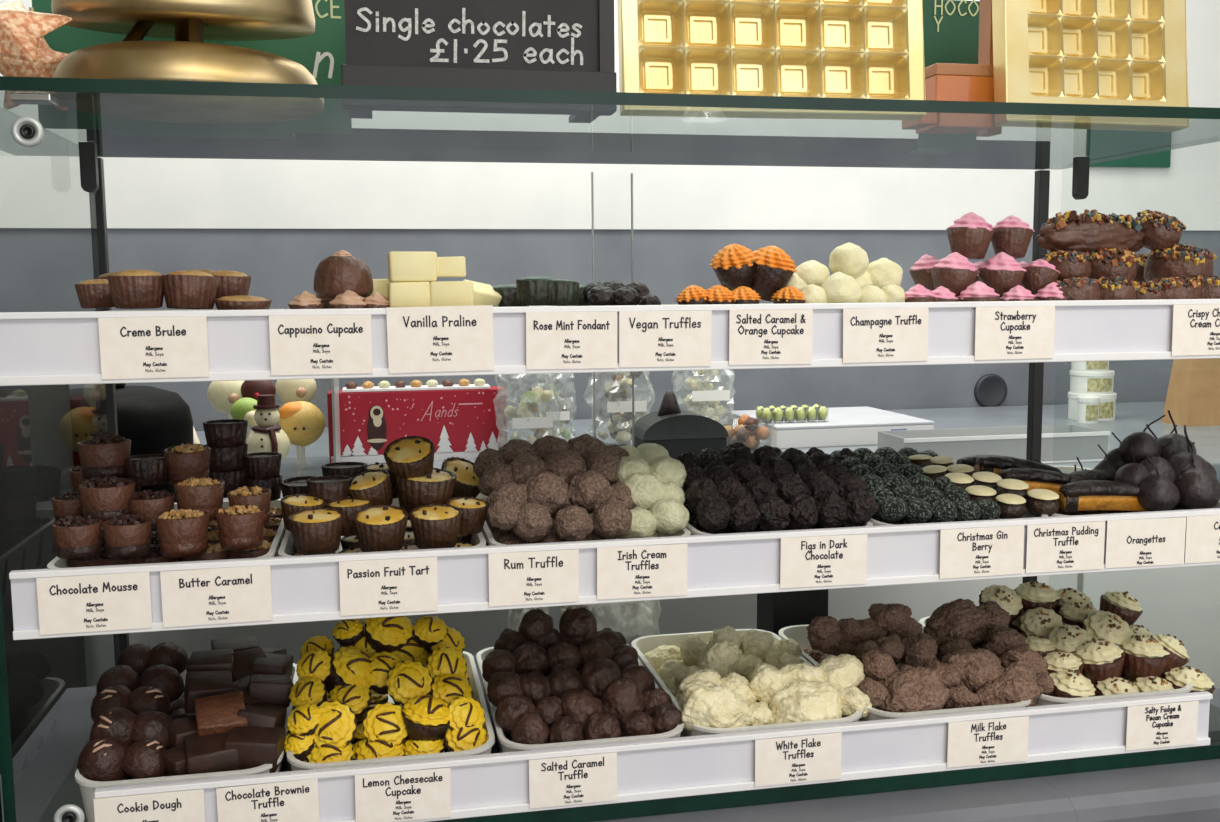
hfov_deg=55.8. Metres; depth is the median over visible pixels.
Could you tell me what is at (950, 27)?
poster board
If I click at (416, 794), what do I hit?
price card
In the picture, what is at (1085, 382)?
tin
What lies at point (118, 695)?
dome
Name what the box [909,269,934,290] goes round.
cup
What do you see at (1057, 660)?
cupcake
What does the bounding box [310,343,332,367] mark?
print
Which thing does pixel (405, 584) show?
price card
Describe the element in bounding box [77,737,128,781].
dome
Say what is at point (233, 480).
chocolate cup
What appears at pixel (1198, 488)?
cherry
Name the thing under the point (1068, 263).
cake
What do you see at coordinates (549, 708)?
truffle
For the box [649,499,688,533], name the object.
truffle
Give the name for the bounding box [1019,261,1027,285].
cupcake
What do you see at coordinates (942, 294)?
cupcake
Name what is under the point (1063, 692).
cup
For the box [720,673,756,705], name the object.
truffle
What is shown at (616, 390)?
bag
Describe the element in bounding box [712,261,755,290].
cup
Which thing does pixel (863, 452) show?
truffle
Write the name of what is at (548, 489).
truffle
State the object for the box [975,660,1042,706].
truffle
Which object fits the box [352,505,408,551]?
tart
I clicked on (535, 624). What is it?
truffle
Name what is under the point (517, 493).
truffle
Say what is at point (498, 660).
truffle
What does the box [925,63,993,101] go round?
box
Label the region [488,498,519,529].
truffle
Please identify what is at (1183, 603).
countertop
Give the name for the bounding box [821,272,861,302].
truffle
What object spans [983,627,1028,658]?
truffle
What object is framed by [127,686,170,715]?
dome
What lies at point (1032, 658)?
truffle
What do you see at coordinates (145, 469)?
chocolate cup
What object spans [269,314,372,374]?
price card
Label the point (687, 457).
fig
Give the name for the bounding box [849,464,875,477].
truffle
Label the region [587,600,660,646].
pouch
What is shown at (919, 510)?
truffle
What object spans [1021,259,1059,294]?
cupcake
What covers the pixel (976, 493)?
truffle
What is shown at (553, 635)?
truffle
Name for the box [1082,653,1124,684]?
cup
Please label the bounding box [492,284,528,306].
mint fondant
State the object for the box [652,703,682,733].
truffle
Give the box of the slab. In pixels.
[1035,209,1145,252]
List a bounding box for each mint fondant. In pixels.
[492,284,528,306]
[516,276,553,304]
[548,279,579,305]
[577,284,589,305]
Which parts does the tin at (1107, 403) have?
lid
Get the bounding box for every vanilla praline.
[367,279,389,296]
[387,251,436,281]
[387,282,430,306]
[430,281,473,306]
[437,256,465,276]
[463,280,501,306]
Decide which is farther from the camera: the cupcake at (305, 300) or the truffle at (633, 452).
the truffle at (633, 452)
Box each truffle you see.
[473,448,506,478]
[478,462,513,496]
[482,497,489,505]
[482,518,492,532]
[482,649,515,681]
[486,526,514,545]
[487,672,523,707]
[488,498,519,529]
[489,482,527,506]
[494,628,526,652]
[495,696,535,732]
[496,534,530,544]
[498,439,535,463]
[509,453,545,483]
[509,733,548,743]
[511,712,549,744]
[513,502,552,541]
[513,642,548,675]
[518,608,552,641]
[519,670,550,704]
[525,471,569,514]
[531,525,555,543]
[532,435,568,460]
[534,531,568,542]
[535,628,562,649]
[535,696,562,727]
[544,449,586,485]
[546,642,580,673]
[547,664,582,698]
[548,715,584,742]
[551,501,570,519]
[553,505,593,541]
[559,607,596,638]
[561,688,603,729]
[562,633,597,647]
[567,434,605,462]
[568,470,612,513]
[578,638,613,670]
[579,659,621,698]
[582,530,610,540]
[583,282,604,300]
[584,712,620,739]
[586,451,620,485]
[587,286,613,305]
[592,498,631,538]
[597,628,626,646]
[600,678,645,720]
[604,280,624,290]
[604,444,628,456]
[610,482,636,509]
[612,286,639,305]
[612,644,638,668]
[616,456,649,481]
[619,445,639,456]
[619,710,655,736]
[620,664,654,692]
[624,473,664,509]
[625,281,649,301]
[626,507,656,537]
[626,531,660,538]
[636,443,668,462]
[638,294,660,304]
[643,688,671,716]
[644,645,681,672]
[649,455,686,487]
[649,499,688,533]
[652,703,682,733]
[657,659,689,687]
[664,481,684,504]
[668,677,680,696]
[674,665,697,688]
[675,693,682,702]
[678,668,720,692]
[678,680,751,731]
[679,635,706,666]
[698,638,739,677]
[708,626,741,649]
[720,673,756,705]
[736,653,762,681]
[741,629,773,659]
[749,663,790,704]
[749,701,772,725]
[764,651,803,668]
[765,644,779,655]
[769,678,841,723]
[776,638,802,656]
[780,662,823,681]
[786,273,806,289]
[794,260,829,286]
[800,284,826,302]
[801,645,826,662]
[806,616,839,639]
[807,631,841,653]
[818,654,830,663]
[818,654,864,689]
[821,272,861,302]
[829,242,868,278]
[830,450,840,459]
[831,640,859,656]
[837,686,871,717]
[838,618,863,644]
[840,457,863,471]
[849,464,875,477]
[853,448,873,460]
[855,272,872,286]
[856,640,882,661]
[857,617,887,642]
[858,284,886,302]
[859,677,888,706]
[861,649,897,680]
[862,475,884,490]
[863,454,887,467]
[866,258,902,288]
[867,486,894,511]
[868,603,911,631]
[871,516,885,522]
[873,463,899,478]
[873,511,888,523]
[874,447,896,458]
[876,666,949,712]
[877,634,904,659]
[878,496,907,521]
[882,284,904,301]
[882,473,908,490]
[886,453,910,467]
[886,617,922,639]
[889,517,915,524]
[892,485,919,501]
[894,657,904,664]
[897,447,919,456]
[898,463,923,479]
[898,664,914,671]
[901,633,936,666]
[905,498,932,523]
[908,454,932,467]
[908,474,934,490]
[918,486,944,504]
[920,450,937,456]
[922,465,946,480]
[923,627,953,657]
[924,658,960,688]
[925,598,988,644]
[929,456,954,472]
[931,499,957,522]
[933,476,955,491]
[938,639,973,660]
[940,648,1003,692]
[943,486,969,504]
[944,685,979,708]
[945,472,973,488]
[946,464,973,477]
[955,500,980,521]
[965,485,996,502]
[971,472,1001,496]
[971,634,987,648]
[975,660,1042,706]
[976,601,1010,634]
[977,499,1000,519]
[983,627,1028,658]
[995,479,1028,503]
[996,494,1025,518]
[1000,645,1048,674]
[1025,489,1058,516]
[1035,673,1054,694]
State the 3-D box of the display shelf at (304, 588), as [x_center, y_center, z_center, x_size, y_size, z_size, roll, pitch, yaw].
[0.045,0.109,1.136,1.074,0.051,0.382,-2,6,-11]
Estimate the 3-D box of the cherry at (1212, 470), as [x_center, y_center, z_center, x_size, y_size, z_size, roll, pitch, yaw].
[0.569,0.053,1.122,0.041,0.062,0.040,3,7,28]
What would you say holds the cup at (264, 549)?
in the plastic tub at (57, 562)
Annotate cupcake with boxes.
[284,733,314,760]
[287,703,320,735]
[288,291,323,308]
[289,676,326,708]
[296,648,330,683]
[300,635,333,656]
[306,743,353,762]
[312,701,356,747]
[315,294,335,308]
[325,646,371,694]
[327,290,365,308]
[328,684,370,719]
[332,619,363,646]
[340,632,375,655]
[350,720,364,743]
[352,741,359,759]
[355,737,403,759]
[357,702,376,723]
[363,702,406,744]
[364,292,389,307]
[365,616,413,652]
[369,651,401,694]
[370,688,388,703]
[386,660,431,705]
[393,635,429,665]
[402,695,450,740]
[403,740,444,755]
[413,615,447,651]
[426,647,466,679]
[430,627,464,653]
[430,673,471,703]
[444,727,486,751]
[447,696,485,730]
[675,285,709,304]
[707,285,735,303]
[709,244,757,290]
[732,286,761,303]
[751,246,796,301]
[771,286,804,303]
[905,284,935,301]
[909,254,938,290]
[931,252,978,296]
[931,286,958,301]
[946,212,994,258]
[957,281,999,301]
[974,261,983,282]
[977,252,1026,296]
[979,584,1022,624]
[991,215,1034,258]
[999,285,1036,300]
[1009,610,1025,634]
[1014,581,1059,611]
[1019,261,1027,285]
[1019,607,1064,637]
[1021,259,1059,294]
[1025,634,1057,656]
[1035,282,1067,300]
[1043,649,1083,673]
[1046,624,1093,652]
[1049,669,1095,697]
[1055,588,1093,613]
[1058,602,1097,627]
[1072,639,1124,684]
[1082,610,1132,645]
[1094,677,1139,695]
[1099,591,1142,624]
[1119,635,1169,680]
[1129,624,1151,637]
[1132,676,1173,691]
[1150,633,1189,672]
[1164,666,1214,693]
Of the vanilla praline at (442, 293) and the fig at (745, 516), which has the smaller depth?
the vanilla praline at (442, 293)
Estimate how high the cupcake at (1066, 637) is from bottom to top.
0.043 m
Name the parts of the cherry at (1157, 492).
stem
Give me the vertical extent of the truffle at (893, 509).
0.023 m
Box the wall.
[0,0,1219,430]
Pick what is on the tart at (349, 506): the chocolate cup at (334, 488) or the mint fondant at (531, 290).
the chocolate cup at (334, 488)
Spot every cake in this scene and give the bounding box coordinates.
[1042,250,1092,280]
[1056,277,1101,299]
[1085,247,1140,280]
[1092,276,1137,299]
[1134,254,1148,281]
[1135,210,1185,250]
[1135,281,1165,299]
[1144,243,1216,280]
[1152,277,1200,298]
[1185,275,1219,298]
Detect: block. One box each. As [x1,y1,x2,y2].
[163,744,185,775]
[168,716,197,748]
[184,671,233,712]
[184,732,239,774]
[185,649,233,671]
[194,691,247,735]
[211,635,258,651]
[222,647,266,681]
[224,726,285,772]
[227,675,262,705]
[237,703,286,727]
[249,674,293,706]
[251,653,293,676]
[261,647,286,654]
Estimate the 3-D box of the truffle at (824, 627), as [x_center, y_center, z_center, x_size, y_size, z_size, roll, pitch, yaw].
[0.213,0.218,1.149,0.034,0.026,0.027,-1,6,-5]
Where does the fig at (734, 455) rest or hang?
on the fig
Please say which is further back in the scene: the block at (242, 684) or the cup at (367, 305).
the block at (242, 684)
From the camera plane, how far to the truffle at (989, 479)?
1.10 m
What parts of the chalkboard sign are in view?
frame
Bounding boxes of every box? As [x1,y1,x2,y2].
[327,386,506,462]
[630,389,728,458]
[757,589,827,635]
[902,112,936,121]
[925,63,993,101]
[937,113,991,120]
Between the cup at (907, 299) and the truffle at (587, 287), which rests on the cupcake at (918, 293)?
the cup at (907, 299)
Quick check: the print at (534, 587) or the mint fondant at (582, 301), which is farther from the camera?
the mint fondant at (582, 301)
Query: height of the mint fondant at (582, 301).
0.024 m
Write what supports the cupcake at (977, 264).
in the plastic tub
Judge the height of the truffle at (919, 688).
0.058 m
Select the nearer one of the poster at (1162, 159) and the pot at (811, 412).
the pot at (811, 412)
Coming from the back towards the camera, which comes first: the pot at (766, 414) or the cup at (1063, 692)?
the pot at (766, 414)
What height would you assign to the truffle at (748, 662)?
0.030 m
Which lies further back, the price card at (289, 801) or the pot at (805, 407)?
the pot at (805, 407)
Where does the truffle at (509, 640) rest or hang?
on the truffle
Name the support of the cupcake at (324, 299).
on the plastic tub
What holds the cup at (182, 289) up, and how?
on the cup
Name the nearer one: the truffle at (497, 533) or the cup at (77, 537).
the cup at (77, 537)
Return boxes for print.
[84,602,107,627]
[143,346,166,371]
[206,595,228,619]
[261,813,277,821]
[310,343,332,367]
[379,586,399,609]
[393,800,413,819]
[430,336,451,360]
[524,577,544,600]
[562,339,581,362]
[564,785,583,803]
[632,575,651,593]
[655,337,675,360]
[761,339,780,358]
[789,763,807,780]
[814,564,832,582]
[876,334,894,356]
[973,555,990,572]
[979,745,995,762]
[1006,335,1023,353]
[1057,550,1073,567]
[1137,551,1152,564]
[1154,732,1169,743]
[1207,332,1219,349]
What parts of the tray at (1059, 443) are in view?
panel, panel, floor panel, panel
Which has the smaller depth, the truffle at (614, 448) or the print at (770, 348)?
the print at (770, 348)
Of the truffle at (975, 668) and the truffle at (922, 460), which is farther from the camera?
the truffle at (922, 460)
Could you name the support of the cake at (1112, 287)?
on the plastic tub
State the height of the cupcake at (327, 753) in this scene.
0.039 m
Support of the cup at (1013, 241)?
on the cupcake at (1012, 236)
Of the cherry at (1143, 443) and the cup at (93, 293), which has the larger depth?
the cherry at (1143, 443)
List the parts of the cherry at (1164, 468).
stem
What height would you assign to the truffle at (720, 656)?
0.051 m
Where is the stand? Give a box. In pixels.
[331,378,340,462]
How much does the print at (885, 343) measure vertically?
0.020 m
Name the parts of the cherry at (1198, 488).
stem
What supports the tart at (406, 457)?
on the tart at (437, 487)
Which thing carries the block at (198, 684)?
on the block
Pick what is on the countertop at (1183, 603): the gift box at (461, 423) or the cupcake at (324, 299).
the gift box at (461, 423)
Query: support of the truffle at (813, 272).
on the truffle
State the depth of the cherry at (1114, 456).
1.15 m
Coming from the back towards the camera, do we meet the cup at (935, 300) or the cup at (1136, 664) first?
the cup at (1136, 664)
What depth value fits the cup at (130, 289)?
0.88 m
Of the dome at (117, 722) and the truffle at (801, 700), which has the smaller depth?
the dome at (117, 722)
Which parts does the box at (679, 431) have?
domed lid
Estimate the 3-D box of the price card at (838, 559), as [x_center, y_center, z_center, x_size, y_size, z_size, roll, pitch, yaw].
[0.180,0.126,0.968,0.078,0.044,0.001,-1,6,-11]
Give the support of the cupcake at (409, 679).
on the cupcake
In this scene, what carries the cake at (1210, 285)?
on the plastic tub
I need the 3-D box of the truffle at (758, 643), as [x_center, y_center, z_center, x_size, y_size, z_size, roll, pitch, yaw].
[0.153,0.243,1.191,0.034,0.033,0.045,0,6,4]
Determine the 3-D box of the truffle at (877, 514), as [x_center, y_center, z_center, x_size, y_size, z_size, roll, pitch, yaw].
[0.270,0.107,1.126,0.029,0.027,0.030,0,6,2]
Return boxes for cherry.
[1093,444,1117,470]
[1103,432,1127,468]
[1103,510,1130,513]
[1114,445,1149,484]
[1119,415,1164,462]
[1137,455,1179,511]
[1139,438,1176,483]
[1146,424,1157,438]
[1156,410,1195,459]
[1167,425,1208,475]
[1169,505,1186,510]
[1174,442,1219,509]
[1185,434,1216,477]
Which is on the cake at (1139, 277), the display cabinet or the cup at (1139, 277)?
the cup at (1139, 277)
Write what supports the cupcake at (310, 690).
on the cupcake
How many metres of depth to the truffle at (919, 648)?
1.10 m
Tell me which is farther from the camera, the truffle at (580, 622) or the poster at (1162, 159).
the poster at (1162, 159)
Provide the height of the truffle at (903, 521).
0.026 m
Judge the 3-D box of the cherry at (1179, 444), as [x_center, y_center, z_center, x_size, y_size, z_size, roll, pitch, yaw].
[0.562,0.031,1.149,0.042,0.064,0.041,4,7,34]
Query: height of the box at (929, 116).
0.021 m
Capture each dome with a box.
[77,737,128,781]
[90,707,136,746]
[91,685,131,721]
[96,665,138,693]
[117,644,151,677]
[120,740,165,778]
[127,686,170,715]
[130,711,171,749]
[137,664,184,702]
[149,642,188,673]
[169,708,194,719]
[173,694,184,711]
[314,250,372,295]
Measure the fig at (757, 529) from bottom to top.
0.038 m
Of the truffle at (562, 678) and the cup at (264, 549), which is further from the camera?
the truffle at (562, 678)
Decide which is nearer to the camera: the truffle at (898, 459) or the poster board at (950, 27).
the truffle at (898, 459)
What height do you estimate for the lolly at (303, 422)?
0.105 m
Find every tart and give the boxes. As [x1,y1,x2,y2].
[280,494,326,530]
[288,508,344,554]
[290,552,334,555]
[325,496,372,535]
[338,546,361,553]
[340,535,359,549]
[347,469,392,504]
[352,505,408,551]
[364,462,397,498]
[383,436,434,481]
[395,468,456,516]
[401,544,418,549]
[403,531,415,544]
[406,520,411,531]
[409,504,462,548]
[441,457,479,498]
[446,497,488,533]
[453,542,474,547]
[457,533,471,542]
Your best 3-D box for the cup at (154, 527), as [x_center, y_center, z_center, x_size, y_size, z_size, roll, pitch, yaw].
[-0.370,0.089,0.933,0.032,0.009,0.032,4,8,38]
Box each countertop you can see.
[0,686,1219,821]
[84,401,1219,688]
[196,401,1219,500]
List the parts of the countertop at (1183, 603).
door, door, door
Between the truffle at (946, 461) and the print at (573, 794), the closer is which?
the print at (573, 794)
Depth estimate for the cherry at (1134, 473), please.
1.10 m
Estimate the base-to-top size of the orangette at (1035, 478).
0.031 m
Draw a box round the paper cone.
[193,426,200,443]
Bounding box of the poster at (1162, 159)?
[1090,150,1170,167]
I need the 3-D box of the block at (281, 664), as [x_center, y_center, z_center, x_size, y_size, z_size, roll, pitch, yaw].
[-0.307,0.235,1.045,0.031,0.024,0.035,0,6,0]
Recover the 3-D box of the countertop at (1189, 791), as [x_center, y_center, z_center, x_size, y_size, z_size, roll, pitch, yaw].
[0.796,0.724,1.354,2.750,0.862,0.502,-2,6,-11]
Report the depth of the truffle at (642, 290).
1.00 m
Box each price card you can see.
[36,572,151,634]
[94,789,204,821]
[98,316,208,378]
[160,565,272,626]
[216,778,319,821]
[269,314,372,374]
[339,557,437,615]
[355,768,450,821]
[386,305,493,372]
[488,549,578,606]
[526,312,616,368]
[529,752,616,808]
[597,544,687,599]
[619,311,711,366]
[729,309,812,364]
[755,732,841,786]
[780,534,867,587]
[843,307,928,362]
[939,525,1023,578]
[947,716,1028,767]
[975,306,1054,359]
[1026,521,1104,572]
[1105,517,1185,567]
[1126,701,1198,749]
[1171,304,1219,355]
[1185,515,1219,562]
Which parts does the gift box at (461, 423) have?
printed figure trim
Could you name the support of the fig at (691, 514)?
in the plastic tub at (694, 531)
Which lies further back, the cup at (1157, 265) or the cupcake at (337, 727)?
the cup at (1157, 265)
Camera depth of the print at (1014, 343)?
0.98 m
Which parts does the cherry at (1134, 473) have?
stem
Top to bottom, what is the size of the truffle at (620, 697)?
0.043 m
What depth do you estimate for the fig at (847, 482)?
1.04 m
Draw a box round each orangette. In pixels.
[956,455,1014,471]
[973,456,1060,474]
[999,468,1081,494]
[1056,510,1109,515]
[1058,480,1146,511]
[1068,469,1116,482]
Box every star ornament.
[0,0,72,61]
[0,7,67,110]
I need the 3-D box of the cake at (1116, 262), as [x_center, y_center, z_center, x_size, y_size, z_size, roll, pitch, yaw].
[0.469,-0.135,1.084,0.054,0.047,0.055,-3,7,-26]
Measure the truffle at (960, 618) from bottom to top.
0.052 m
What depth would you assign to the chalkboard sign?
0.97 m
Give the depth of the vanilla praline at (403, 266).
0.92 m
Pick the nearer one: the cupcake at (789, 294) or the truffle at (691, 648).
the cupcake at (789, 294)
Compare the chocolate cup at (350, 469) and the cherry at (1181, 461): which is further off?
the cherry at (1181, 461)
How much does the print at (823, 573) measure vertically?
0.016 m
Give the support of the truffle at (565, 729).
in the plastic tub at (504, 745)
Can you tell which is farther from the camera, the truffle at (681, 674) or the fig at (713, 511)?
the truffle at (681, 674)
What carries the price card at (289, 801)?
attached to the display shelf at (495, 783)
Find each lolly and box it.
[207,380,244,418]
[230,397,256,453]
[241,380,275,425]
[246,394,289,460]
[275,379,316,460]
[278,401,325,468]
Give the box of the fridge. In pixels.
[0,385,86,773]
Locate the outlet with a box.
[974,374,1006,406]
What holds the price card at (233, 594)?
attached to the display shelf at (304, 588)
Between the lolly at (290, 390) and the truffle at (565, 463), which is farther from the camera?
the lolly at (290, 390)
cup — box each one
[52,492,83,520]
[52,515,101,558]
[67,548,114,567]
[69,465,88,492]
[75,279,114,307]
[77,434,130,479]
[79,475,134,522]
[94,272,114,279]
[96,553,142,565]
[101,536,105,549]
[102,513,152,557]
[107,270,163,308]
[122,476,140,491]
[125,454,168,485]
[129,489,174,529]
[133,545,177,563]
[151,534,182,561]
[152,519,156,529]
[155,509,208,557]
[162,270,218,308]
[164,443,209,484]
[174,477,224,520]
[183,543,228,561]
[192,269,213,272]
[203,419,247,447]
[205,443,247,471]
[207,530,219,543]
[208,520,217,531]
[209,469,246,497]
[210,270,251,297]
[214,295,271,309]
[216,505,264,549]
[227,486,270,524]
[228,540,275,558]
[243,452,281,479]
[244,474,282,500]
[263,528,280,556]
[264,511,269,524]
[264,517,284,536]
[270,506,282,518]
[280,476,316,496]
[288,302,323,308]
[306,475,352,507]
[321,300,331,308]
[321,462,367,477]
[327,305,365,308]
[350,738,362,743]
[366,304,389,307]
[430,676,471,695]
[677,297,708,304]
[708,300,733,303]
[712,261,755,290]
[734,300,759,303]
[751,264,793,301]
[773,299,804,303]
[905,297,935,301]
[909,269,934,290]
[931,268,977,296]
[934,299,958,301]
[946,227,994,258]
[957,297,999,301]
[977,269,1024,296]
[991,227,1032,258]
[999,298,1036,300]
[1009,623,1022,634]
[1035,296,1067,300]
[1037,648,1057,656]
[1048,661,1083,673]
[1049,687,1095,697]
[1058,609,1082,627]
[1059,283,1101,299]
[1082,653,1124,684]
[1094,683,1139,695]
[1100,283,1135,299]
[1122,652,1169,680]
[1134,259,1145,281]
[1136,287,1165,299]
[1144,253,1212,280]
[1160,284,1200,298]
[1200,281,1219,298]
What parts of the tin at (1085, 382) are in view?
lid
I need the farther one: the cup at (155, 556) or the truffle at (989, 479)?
the truffle at (989, 479)
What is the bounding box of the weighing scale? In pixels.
[49,0,323,123]
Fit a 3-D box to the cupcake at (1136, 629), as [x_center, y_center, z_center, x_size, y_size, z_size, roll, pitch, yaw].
[0.530,0.234,1.158,0.040,0.039,0.041,1,6,10]
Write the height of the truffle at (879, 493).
0.023 m
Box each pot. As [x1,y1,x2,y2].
[755,406,763,419]
[761,408,772,421]
[766,405,774,419]
[772,407,783,422]
[780,406,786,419]
[784,407,794,422]
[791,405,797,418]
[795,407,805,421]
[802,405,808,418]
[806,407,817,421]
[812,404,821,417]
[817,406,828,421]
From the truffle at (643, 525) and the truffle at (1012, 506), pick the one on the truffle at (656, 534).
the truffle at (643, 525)
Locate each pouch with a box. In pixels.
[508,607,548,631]
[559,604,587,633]
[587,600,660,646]
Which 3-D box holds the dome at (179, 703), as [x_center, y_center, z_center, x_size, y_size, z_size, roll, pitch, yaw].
[-0.405,0.286,1.115,0.042,0.026,0.042,1,6,10]
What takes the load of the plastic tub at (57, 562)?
on the display shelf at (304, 588)
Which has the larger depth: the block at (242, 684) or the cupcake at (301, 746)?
the block at (242, 684)
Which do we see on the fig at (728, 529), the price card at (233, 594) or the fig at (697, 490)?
the fig at (697, 490)
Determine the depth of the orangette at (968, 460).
1.21 m
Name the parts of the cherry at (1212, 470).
stem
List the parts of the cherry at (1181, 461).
stem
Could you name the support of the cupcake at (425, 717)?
on the cupcake at (411, 747)
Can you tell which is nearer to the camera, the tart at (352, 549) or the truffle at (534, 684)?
the tart at (352, 549)
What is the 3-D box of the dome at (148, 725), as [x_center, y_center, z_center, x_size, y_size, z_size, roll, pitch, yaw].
[-0.380,0.265,0.955,0.041,0.032,0.040,-6,8,-43]
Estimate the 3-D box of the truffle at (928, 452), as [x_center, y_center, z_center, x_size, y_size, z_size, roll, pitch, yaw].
[0.340,0.053,1.229,0.026,0.023,0.025,-4,7,-27]
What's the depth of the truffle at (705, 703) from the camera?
1.00 m
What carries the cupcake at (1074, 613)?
on the cupcake
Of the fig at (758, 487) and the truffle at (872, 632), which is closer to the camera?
the fig at (758, 487)
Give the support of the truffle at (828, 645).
in the plastic tub at (798, 633)
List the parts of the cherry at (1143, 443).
stem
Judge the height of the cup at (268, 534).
0.034 m
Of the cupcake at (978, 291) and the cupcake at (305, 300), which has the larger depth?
the cupcake at (978, 291)
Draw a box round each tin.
[1068,391,1116,420]
[1070,370,1114,393]
[1071,361,1108,370]
[1077,395,1099,422]
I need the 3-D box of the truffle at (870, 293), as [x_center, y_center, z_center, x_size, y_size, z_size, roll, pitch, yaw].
[0.227,-0.096,1.006,0.029,0.029,0.030,1,6,9]
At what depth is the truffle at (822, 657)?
1.20 m
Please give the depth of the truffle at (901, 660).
1.20 m
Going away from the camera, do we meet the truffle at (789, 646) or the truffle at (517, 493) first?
the truffle at (517, 493)
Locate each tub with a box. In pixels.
[47,499,285,568]
[75,663,298,821]
[122,309,217,310]
[278,498,485,556]
[287,651,494,770]
[476,492,690,545]
[476,644,683,752]
[631,629,861,736]
[661,303,772,304]
[685,521,872,534]
[715,414,775,448]
[779,624,1030,721]
[870,497,1047,525]
[919,616,1192,705]
[1051,466,1219,516]
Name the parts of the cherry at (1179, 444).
stem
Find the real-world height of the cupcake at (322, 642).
0.032 m
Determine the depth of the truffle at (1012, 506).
1.04 m
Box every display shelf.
[0,299,1219,385]
[9,508,1219,639]
[38,657,1219,821]
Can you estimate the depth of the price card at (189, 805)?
0.88 m
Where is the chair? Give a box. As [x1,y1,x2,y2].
[70,383,193,502]
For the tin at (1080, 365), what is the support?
on the tin at (1085, 382)
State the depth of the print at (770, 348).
0.94 m
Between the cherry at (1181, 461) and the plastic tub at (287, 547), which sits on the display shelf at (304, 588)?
the plastic tub at (287, 547)
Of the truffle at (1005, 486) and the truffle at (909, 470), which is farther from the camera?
the truffle at (909, 470)
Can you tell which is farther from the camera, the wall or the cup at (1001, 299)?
the wall
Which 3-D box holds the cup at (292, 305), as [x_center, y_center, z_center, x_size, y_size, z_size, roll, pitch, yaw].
[-0.242,-0.079,0.918,0.028,0.014,0.028,-8,13,-38]
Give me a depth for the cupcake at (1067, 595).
1.22 m
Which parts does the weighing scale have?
stem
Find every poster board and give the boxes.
[32,0,351,127]
[923,0,979,67]
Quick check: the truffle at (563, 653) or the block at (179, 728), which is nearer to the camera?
the block at (179, 728)
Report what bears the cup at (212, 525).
in the plastic tub at (57, 562)
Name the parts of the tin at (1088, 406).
lid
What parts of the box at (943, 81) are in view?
lid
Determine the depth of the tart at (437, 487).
0.98 m
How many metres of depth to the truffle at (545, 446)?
1.07 m
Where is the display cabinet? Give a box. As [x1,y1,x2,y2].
[0,76,1219,821]
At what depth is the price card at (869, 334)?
0.96 m
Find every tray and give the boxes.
[342,379,489,391]
[617,0,925,120]
[878,424,1109,463]
[992,0,1188,118]
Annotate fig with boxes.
[676,452,699,466]
[682,463,703,492]
[685,478,719,512]
[685,504,694,518]
[688,513,703,531]
[696,493,731,531]
[697,448,711,456]
[697,450,724,468]
[702,460,733,485]
[703,524,738,533]
[717,477,746,503]
[720,442,750,456]
[722,448,755,466]
[728,495,760,532]
[729,458,761,485]
[739,524,764,532]
[744,475,777,503]
[752,446,781,465]
[756,494,789,530]
[759,457,793,481]
[765,445,781,455]
[773,473,809,502]
[779,447,809,463]
[781,527,810,530]
[787,493,817,529]
[791,458,819,484]
[805,447,823,456]
[806,472,840,498]
[810,451,831,466]
[811,523,845,528]
[815,490,848,527]
[816,459,847,481]
[834,448,858,461]
[834,472,867,496]
[841,488,878,525]
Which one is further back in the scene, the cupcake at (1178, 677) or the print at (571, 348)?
the cupcake at (1178, 677)
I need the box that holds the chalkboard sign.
[341,0,616,122]
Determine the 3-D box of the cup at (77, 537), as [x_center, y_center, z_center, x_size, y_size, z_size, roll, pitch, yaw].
[-0.414,0.097,0.896,0.036,0.031,0.036,1,6,15]
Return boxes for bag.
[496,375,559,445]
[537,375,575,441]
[586,371,654,445]
[673,369,734,424]
[1162,358,1219,426]
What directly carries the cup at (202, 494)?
on the cup at (214, 550)
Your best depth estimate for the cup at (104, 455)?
0.95 m
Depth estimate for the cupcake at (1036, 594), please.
1.21 m
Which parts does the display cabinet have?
corner post, rail, pane, board, corner post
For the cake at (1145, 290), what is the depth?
1.04 m

